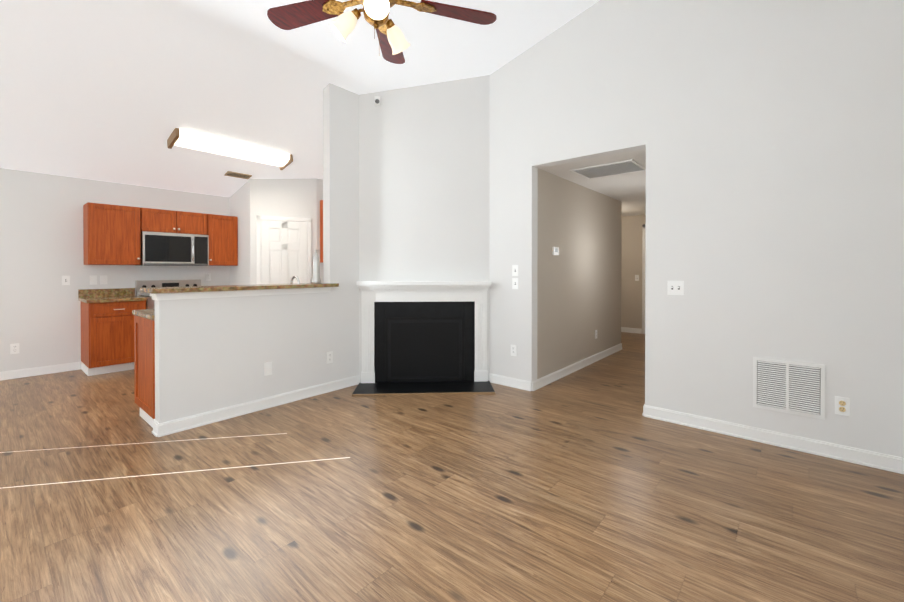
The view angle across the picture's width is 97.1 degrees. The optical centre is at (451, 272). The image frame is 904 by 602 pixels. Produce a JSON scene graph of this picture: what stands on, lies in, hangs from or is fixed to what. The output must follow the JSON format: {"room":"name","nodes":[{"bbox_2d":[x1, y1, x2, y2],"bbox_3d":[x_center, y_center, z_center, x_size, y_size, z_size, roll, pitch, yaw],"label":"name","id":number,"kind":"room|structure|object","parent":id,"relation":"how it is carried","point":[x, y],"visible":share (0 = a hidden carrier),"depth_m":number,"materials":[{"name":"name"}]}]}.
{"room":"living room","nodes":[
{"label":"living room","id":0,"kind":"room"},
{"bbox_2d":[0,168,229,371],"bbox_3d":[-5.143,-0.972,4.367,0.120,4.350,7.200,0,0,40],"label":"wall","id":1,"kind":"structure","parent":0,"point":[41,236],"depth_m":4.76,"materials":[{"name":"paint"}]},
{"bbox_2d":[10,343,18,353],"bbox_3d":[-4.944,0.865,4.512,0.008,0.115,0.070,0,0,40],"label":"electrical outlet","id":2,"kind":"object","parent":1,"relation":"attached to","point":[14,348],"visible":1,"depth_m":4.51,"materials":[{"name":"white plastic"}]},
{"bbox_2d":[62,276,69,284],"bbox_3d":[-4.669,0.100,4.825,0.015,0.115,0.070,0,0,40],"label":"light switch","id":3,"kind":"object","parent":1,"relation":"attached to","point":[65,280],"visible":1,"depth_m":4.82,"materials":[{"name":"white plastic"}]},
{"bbox_2d":[90,275,96,284],"bbox_3d":[-4.510,0.099,5.017,0.009,0.115,0.070,0,0,40],"label":"light switch","id":4,"kind":"object","parent":1,"relation":"attached to","point":[93,279],"visible":1,"depth_m":5.02,"materials":[{"name":"white plastic"}]},
{"bbox_2d":[100,275,106,283],"bbox_3d":[-4.446,0.098,5.093,0.009,0.115,0.070,0,0,40],"label":"light switch","id":5,"kind":"object","parent":1,"relation":"attached to","point":[103,279],"visible":1,"depth_m":5.09,"materials":[{"name":"white plastic"}]},
{"bbox_2d":[78,288,133,295],"bbox_3d":[-4.034,0.260,5.568,0.021,0.100,1.734,0,0,40],"label":"backsplash","id":6,"kind":"structure","parent":1,"relation":"attached to","point":[119,291],"depth_m":5.11,"materials":[{"name":"brown stone"}]},
{"bbox_2d":[83,202,142,264],"bbox_3d":[-4.279,-0.462,5.030,0.338,0.740,0.504,0,0,40],"label":"upper cabinet","id":7,"kind":"object","parent":1,"relation":"attached to","point":[111,234],"depth_m":4.91,"materials":[{"name":"brown wood"}]},
{"bbox_2d":[143,208,206,234],"bbox_3d":[-3.867,-0.682,5.515,0.338,0.305,0.759,0,0,40],"label":"upper cabinet","id":8,"kind":"object","parent":1,"relation":"attached to","point":[154,220],"depth_m":5.39,"materials":[{"name":"brown wood"}]},
{"bbox_2d":[135,231,208,265],"bbox_3d":[-3.830,-0.307,5.486,0.432,0.435,0.756,0,0,40],"label":"microwave","id":9,"kind":"object","parent":8,"relation":"attached to","point":[167,249],"visible":0.96,"depth_m":5.34,"materials":[{"name":"silver metal"}]},
{"bbox_2d":[206,273,210,280],"bbox_3d":[-3.669,0.072,6.008,0.008,0.115,0.070,0,0,40],"label":"outlet","id":10,"kind":"object","parent":1,"relation":"attached to","point":[208,276],"visible":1,"depth_m":6.01,"materials":[{"name":"white plastic"}]},
{"bbox_2d":[207,214,237,265],"bbox_3d":[-3.484,-0.468,5.965,0.338,0.740,0.409,0,0,40],"label":"upper cabinet","id":11,"kind":"object","parent":1,"relation":"attached to","point":[222,230],"depth_m":5.86,"materials":[{"name":"brown wood"}]},
{"bbox_2d":[0,327,903,473],"bbox_3d":[-0.850,1.159,3.750,7.240,0.095,11.800,0,0,40],"label":"baseboard","id":12,"kind":"structure","parent":1,"relation":"attached to","point":[882,461],"depth_m":3.18,"materials":[{"name":"white wood"}]},
{"bbox_2d":[229,179,256,284],"bbox_3d":[-3.154,-0.983,6.036,0.750,4.350,0.120,0,0,40],"label":"wall","id":13,"kind":"structure","parent":0,"point":[250,200],"depth_m":5.85,"materials":[{"name":"paint"}]},
{"bbox_2d":[149,83,358,422],"bbox_3d":[-1.321,-0.970,4.015,0.170,4.350,2.785,0,0,40],"label":"wall","id":14,"kind":"structure","parent":0,"point":[215,350],"depth_m":3.64,"materials":[{"name":"paint"}]},
{"bbox_2d":[264,362,271,375],"bbox_3d":[-1.637,0.860,3.554,0.009,0.115,0.070,0,0,40],"label":"outlet","id":15,"kind":"object","parent":14,"relation":"attached to","point":[267,368],"visible":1,"depth_m":3.55,"materials":[{"name":"white plastic"}]},
{"bbox_2d":[327,351,332,363],"bbox_3d":[-1.234,0.861,4.029,0.008,0.115,0.070,0,0,40],"label":"outlet","id":16,"kind":"object","parent":14,"relation":"attached to","point":[329,357],"visible":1,"depth_m":4.03,"materials":[{"name":"white plastic"}]},
{"bbox_2d":[257,178,322,282],"bbox_3d":[-2.392,-0.984,6.110,0.455,4.350,0.980,0,0,40],"label":"wall","id":17,"kind":"structure","parent":0,"point":[285,197],"depth_m":6.00,"materials":[{"name":"paint"}]},
{"bbox_2d":[256,215,310,283],"bbox_3d":[-2.486,0.185,5.931,0.338,2.014,0.686,0,0,40],"label":"pantry door","id":18,"kind":"structure","parent":17,"relation":"in","point":[283,250],"depth_m":5.91,"materials":[{"name":"white wood"}]},
{"bbox_2d":[320,200,322,262],"bbox_3d":[-1.841,-0.629,6.141,0.343,0.960,0.218,0,0,40],"label":"wall cabinet","id":19,"kind":"object","parent":17,"relation":"attached to","point":[321,231],"depth_m":6.14,"materials":[{"name":"brown wood"}]},
{"bbox_2d":[0,0,598,196],"bbox_3d":[-2.378,-2.070,1.930,7.480,1.915,7.320,0,0,40],"label":"ceiling","id":20,"kind":"structure","parent":0,"point":[116,91],"depth_m":3.72,"materials":[{"name":"paint"}]},
{"bbox_2d":[167,127,292,169],"bbox_3d":[-2.647,-1.473,4.873,0.328,0.167,1.320,0,0,40],"label":"kitchen ceiling light","id":21,"kind":"object","parent":20,"relation":"attached to","point":[197,141],"visible":1,"depth_m":4.74,"materials":[{"name":"white plastic"}]},
{"bbox_2d":[224,171,251,178],"bbox_3d":[-2.982,-1.352,5.568,0.139,0.043,0.320,0,0,40],"label":"ceiling vent","id":22,"kind":"object","parent":20,"relation":"in","point":[237,175],"visible":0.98,"depth_m":5.55,"materials":[{"name":"beige metal"}]},
{"bbox_2d":[267,0,496,63],"bbox_3d":[-0.424,-1.767,2.081,1.319,1.170,1.288,0,0,40],"label":"ceiling fan","id":23,"kind":"object","parent":20,"relation":"hanging from","point":[393,43],"visible":1,"depth_m":2.23,"materials":[{"name":"brown wood"}]},
{"bbox_2d":[359,75,489,381],"bbox_3d":[-0.295,-0.972,4.334,1.030,4.350,0.970,0,0,40],"label":"wall","id":24,"kind":"structure","parent":0,"point":[424,182],"depth_m":4.33,"materials":[{"name":"paint"}]},
{"bbox_2d":[374,96,379,104],"bbox_3d":[-0.801,-1.842,4.284,0.063,0.090,0.063,0,0,40],"label":"detector","id":25,"kind":"object","parent":24,"relation":"attached to","point":[376,100],"visible":0.98,"depth_m":4.27,"materials":[{"name":"white plastic"}]},
{"bbox_2d":[0,332,903,601],"bbox_3d":[-0.850,1.257,3.750,7.640,0.100,12.200,0,0,40],"label":"floor","id":26,"kind":"structure","parent":0,"point":[590,483],"depth_m":2.09,"materials":[{"name":"brown wood"}]},
{"bbox_2d":[78,300,145,375],"bbox_3d":[-4.190,0.774,4.943,0.599,0.850,0.535,0,0,40],"label":"base cabinet","id":27,"kind":"object","parent":26,"relation":"on","point":[107,330],"depth_m":4.71,"materials":[{"name":"brown wood"}]},
{"bbox_2d":[78,296,145,303],"bbox_3d":[-4.192,0.332,4.929,0.609,0.034,0.555,0,0,40],"label":"countertop","id":28,"kind":"structure","parent":27,"relation":"on","point":[83,298],"depth_m":4.90,"materials":[{"name":"brown stone"}]},
{"bbox_2d":[133,314,154,427],"bbox_3d":[-2.272,0.784,3.465,0.598,0.850,0.667,0,0,40],"label":"base cabinet","id":29,"kind":"object","parent":26,"relation":"on","point":[144,356],"depth_m":3.20,"materials":[{"name":"brown wood"}]},
{"bbox_2d":[132,310,154,317],"bbox_3d":[-1.730,0.337,4.115,0.618,0.035,2.376,0,0,40],"label":"countertop","id":30,"kind":"structure","parent":29,"relation":"on","point":[147,313],"depth_m":3.22,"materials":[{"name":"beige stone"}]},
{"bbox_2d":[135,279,200,308],"bbox_3d":[-3.736,0.653,5.412,0.676,1.085,0.756,0,0,40],"label":"range","id":31,"kind":"object","parent":26,"relation":"on","point":[139,284],"visible":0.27,"depth_m":5.43,"materials":[{"name":"silver metal"}]},
{"bbox_2d":[352,281,494,395],"bbox_3d":[-0.284,0.650,4.129,1.409,1.107,0.427,0,0,-3],"label":"fireplace","id":32,"kind":"object","parent":26,"relation":"on","point":[424,337],"visible":1,"depth_m":4.32,"materials":[{"name":"black stone"}]},
{"bbox_2d":[537,168,621,378],"bbox_3d":[1.707,0.057,5.191,0.120,2.280,2.680,0,0,40],"label":"wall","id":33,"kind":"structure","parent":0,"point":[579,288],"depth_m":4.86,"materials":[{"name":"paint"}]},
{"bbox_2d":[552,247,558,254],"bbox_3d":[1.148,-0.234,4.418,0.024,0.090,0.120,0,0,40],"label":"thermostat","id":34,"kind":"object","parent":33,"relation":"attached to","point":[555,250],"visible":1,"depth_m":4.39,"materials":[{"name":"white plastic"}]},
{"bbox_2d":[539,148,645,216],"bbox_3d":[2.299,-1.138,5.941,2.580,0.100,4.600,0,0,40],"label":"ceiling","id":35,"kind":"structure","parent":0,"point":[628,190],"depth_m":4.70,"materials":[{"name":"paint"}]},
{"bbox_2d":[570,159,645,178],"bbox_3d":[1.640,-1.069,4.178,0.620,0.011,0.500,0,0,40],"label":"ceiling vent","id":36,"kind":"object","parent":35,"relation":"in","point":[614,168],"visible":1,"depth_m":4.15,"materials":[{"name":"white metal"}]},
{"bbox_2d":[621,215,645,328],"bbox_3d":[3.749,0.041,7.655,2.580,2.280,0.120,0,0,40],"label":"wall","id":37,"kind":"structure","parent":0,"point":[631,268],"depth_m":7.78,"materials":[{"name":"paint"}]},
{"bbox_2d":[642,224,645,333],"bbox_3d":[3.984,0.136,7.321,0.930,2.094,0.080,0,0,40],"label":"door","id":38,"kind":"structure","parent":37,"relation":"in","point":[643,271],"depth_m":7.62,"materials":[{"name":"white wood"}]},
{"bbox_2d":[489,0,903,457],"bbox_3d":[0.031,-0.975,4.772,7.480,4.350,0.120,0,0,40],"label":"wall","id":39,"kind":"structure","parent":0,"point":[768,135],"depth_m":2.93,"materials":[{"name":"paint"}]},
{"bbox_2d":[511,345,516,355],"bbox_3d":[0.644,0.819,4.177,0.070,0.115,0.008,0,0,40],"label":"outlet","id":40,"kind":"object","parent":39,"relation":"attached to","point":[513,350],"visible":1,"depth_m":4.17,"materials":[{"name":"white plastic"}]},
{"bbox_2d":[512,278,517,288],"bbox_3d":[0.656,0.119,4.157,0.070,0.115,0.015,0,0,40],"label":"switch","id":41,"kind":"object","parent":39,"relation":"attached to","point":[514,283],"visible":1,"depth_m":4.16,"materials":[{"name":"white plastic"}]},
{"bbox_2d":[512,265,517,275],"bbox_3d":[0.656,-0.018,4.157,0.070,0.115,0.015,0,0,40],"label":"switch","id":42,"kind":"object","parent":39,"relation":"attached to","point":[514,270],"visible":1,"depth_m":4.16,"materials":[{"name":"white plastic"}]},
{"bbox_2d":[667,281,683,294],"bbox_3d":[1.789,0.126,3.194,0.116,0.115,0.015,0,0,40],"label":"double light switch","id":43,"kind":"object","parent":39,"relation":"attached to","point":[675,287],"visible":1,"depth_m":3.20,"materials":[{"name":"white plastic"}]},
{"bbox_2d":[753,357,824,419],"bbox_3d":[2.316,0.791,2.754,0.380,0.360,0.011,0,0,40],"label":"air vent","id":44,"kind":"object","parent":39,"relation":"in","point":[792,387],"visible":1,"depth_m":2.75,"materials":[{"name":"white metal"}]},
{"bbox_2d":[835,396,849,415],"bbox_3d":[2.524,0.867,2.579,0.070,0.115,0.008,0,0,40],"label":"electrical outlet","id":45,"kind":"object","parent":39,"relation":"attached to","point":[842,405],"visible":1,"depth_m":2.58,"materials":[{"name":"white plastic"}]}
]}

